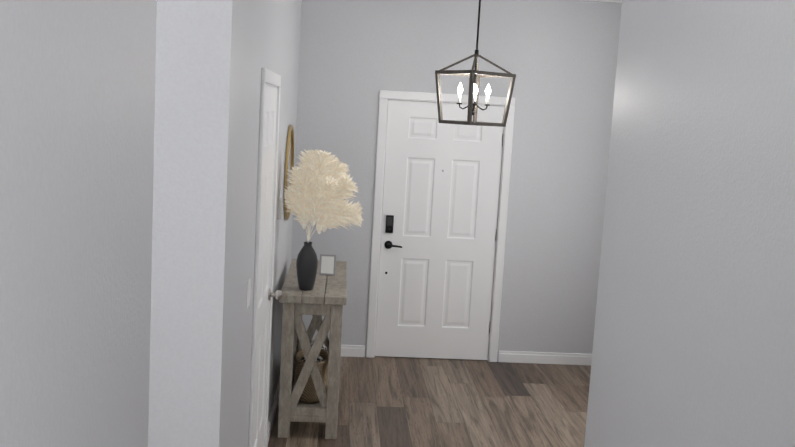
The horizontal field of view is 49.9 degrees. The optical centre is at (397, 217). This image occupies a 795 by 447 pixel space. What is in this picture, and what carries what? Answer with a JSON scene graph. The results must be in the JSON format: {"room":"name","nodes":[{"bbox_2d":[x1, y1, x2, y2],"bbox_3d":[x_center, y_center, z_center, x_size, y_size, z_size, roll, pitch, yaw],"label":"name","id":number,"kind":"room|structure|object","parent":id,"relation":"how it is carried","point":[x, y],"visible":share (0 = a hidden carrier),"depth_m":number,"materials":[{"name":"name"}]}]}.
{"room":"entryway","nodes":[
{"label":"entryway","id":0,"kind":"room"},
{"bbox_2d":[0,0,301,446],"bbox_3d":[-0.652,0.180,2.440,0.210,2.880,8.650,3,7,-4],"label":"wall","id":1,"kind":"structure","parent":0,"point":[77,97],"depth_m":1.54,"materials":[{"name":"paint"}]},
{"bbox_2d":[246,278,250,307],"bbox_3d":[-0.624,0.317,3.590,0.009,0.116,0.072,3,7,-4],"label":"switch plate","id":2,"kind":"object","parent":1,"relation":"attached to","point":[248,291],"visible":0.4,"depth_m":3.54,"materials":[{"name":"white plastic"}]},
{"bbox_2d":[248,67,280,446],"bbox_3d":[-0.771,0.334,4.280,0.227,2.112,0.904,3,7,-4],"label":"door frame","id":3,"kind":"structure","parent":1,"relation":"attached to","point":[270,78],"depth_m":3.89,"materials":[{"name":"white wood"}]},
{"bbox_2d":[253,85,281,446],"bbox_3d":[-0.652,0.370,4.284,0.107,2.032,0.776,3,7,-4],"label":"door","id":4,"kind":"structure","parent":1,"relation":"in","point":[265,294],"depth_m":4.32,"materials":[{"name":"white wood"}]},
{"bbox_2d":[267,377,279,445],"bbox_3d":[-0.807,1.159,5.825,0.014,0.095,1.931,3,7,-4],"label":"baseboard","id":5,"kind":"structure","parent":1,"relation":"attached to","point":[272,414],"depth_m":5.32,"materials":[{"name":"white wood"}]},
{"bbox_2d":[278,198,282,219],"bbox_3d":[-0.699,-0.051,5.109,0.022,0.120,0.080,3,7,-4],"label":"light switch","id":6,"kind":"object","parent":1,"relation":"attached to","point":[280,207],"visible":1,"depth_m":5.07,"materials":[{"name":"white plastic"}]},
{"bbox_2d":[284,125,293,219],"bbox_3d":[-0.726,-0.301,5.732,0.022,0.642,0.642,3,7,-4],"label":"round mirror","id":7,"kind":"object","parent":1,"relation":"attached to","point":[289,157],"visible":0.75,"depth_m":5.61,"materials":[{"name":"gold metal"}]},
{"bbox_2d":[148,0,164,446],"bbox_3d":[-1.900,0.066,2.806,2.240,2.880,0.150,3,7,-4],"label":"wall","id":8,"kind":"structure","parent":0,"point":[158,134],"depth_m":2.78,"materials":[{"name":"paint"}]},
{"bbox_2d":[267,356,590,446],"bbox_3d":[-0.336,1.683,2.588,5.720,0.100,8.770,3,7,-4],"label":"floor","id":9,"kind":"structure","parent":0,"point":[385,401],"depth_m":5.80,"materials":[{"name":"brown wood"}]},
{"bbox_2d":[278,259,346,438],"bbox_3d":[-0.546,0.811,5.590,0.388,0.870,1.200,3,7,-4],"label":"console table","id":10,"kind":"object","parent":9,"relation":"on","point":[326,295],"visible":0.77,"depth_m":5.04,"materials":[{"name":"grey wood"}]},
{"bbox_2d":[295,349,328,402],"bbox_3d":[-0.543,0.999,5.402,0.214,0.272,0.367,3,7,-4],"label":"basket","id":11,"kind":"object","parent":10,"relation":"on","point":[309,394],"visible":0.54,"depth_m":5.28,"materials":[{"name":"wicker"}]},
{"bbox_2d":[310,340,327,351],"bbox_3d":[-0.571,0.960,5.870,0.196,0.230,0.345,3,7,-4],"label":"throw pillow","id":12,"kind":"object","parent":11,"relation":"in","point":[323,346],"visible":0.17,"depth_m":5.84,"materials":[{"name":"grey fabric"}]},
{"bbox_2d":[284,149,362,290],"bbox_3d":[-0.435,0.016,5.068,0.478,0.844,0.397,3,7,-4],"label":"vase","id":13,"kind":"object","parent":10,"relation":"on","point":[321,190],"visible":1,"depth_m":5.02,"materials":[{"name":"grey"}]},
{"bbox_2d":[319,254,335,275],"bbox_3d":[-0.459,0.308,5.611,0.105,0.138,0.090,3,7,-4],"label":"picture frame","id":14,"kind":"object","parent":10,"relation":"on","point":[327,264],"visible":1,"depth_m":5.58,"materials":[{"name":"grey"}]},
{"bbox_2d":[291,0,621,361],"bbox_3d":[0.712,-0.279,6.769,3.030,2.880,0.120,3,7,-4],"label":"wall","id":15,"kind":"structure","parent":0,"point":[558,58],"depth_m":6.64,"materials":[{"name":"paint"}]},
{"bbox_2d":[341,345,364,356],"bbox_3d":[-0.555,1.053,6.795,0.591,0.095,0.014,3,7,-4],"label":"baseboard","id":16,"kind":"structure","parent":15,"relation":"attached to","point":[346,350],"depth_m":6.80,"materials":[{"name":"white wood"}]},
{"bbox_2d":[375,100,504,359],"bbox_3d":[0.337,0.123,6.740,0.927,2.032,0.105,3,7,-4],"label":"front door","id":17,"kind":"structure","parent":15,"relation":"in","point":[441,188],"depth_m":6.75,"materials":[{"name":"white wood"}]},
{"bbox_2d":[366,90,514,361],"bbox_3d":[0.328,0.085,6.784,1.053,2.112,0.137,3,7,-4],"label":"door frame","id":18,"kind":"structure","parent":15,"relation":"attached to","point":[385,95],"depth_m":6.69,"materials":[{"name":"white wood"}]},
{"bbox_2d":[498,351,591,365],"bbox_3d":[1.482,1.149,6.928,1.342,0.095,0.014,3,7,-4],"label":"baseboard","id":19,"kind":"structure","parent":15,"relation":"attached to","point":[511,356],"depth_m":6.90,"materials":[{"name":"white wood"}]},
{"bbox_2d":[585,0,621,2],"bbox_3d":[-0.174,-1.271,2.224,5.720,0.100,8.770,3,7,-4],"label":"ceiling","id":20,"kind":"structure","parent":0,"point":[618,1],"depth_m":6.54,"materials":[{"name":"white paint"}]},
{"bbox_2d":[435,0,515,126],"bbox_3d":[0.470,-1.037,5.033,0.340,0.979,0.340,-2,9,-35],"label":"pendant lantern","id":21,"kind":"object","parent":20,"relation":"hanging from","point":[475,75],"visible":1,"depth_m":5.03,"materials":[{"name":"black metal"}]},
{"bbox_2d":[584,0,794,446],"bbox_3d":[1.055,0.464,0.896,0.120,2.880,5.320,3,7,-4],"label":"wall","id":22,"kind":"structure","parent":0,"point":[694,338],"depth_m":2.52,"materials":[{"name":"paint"}]}
]}

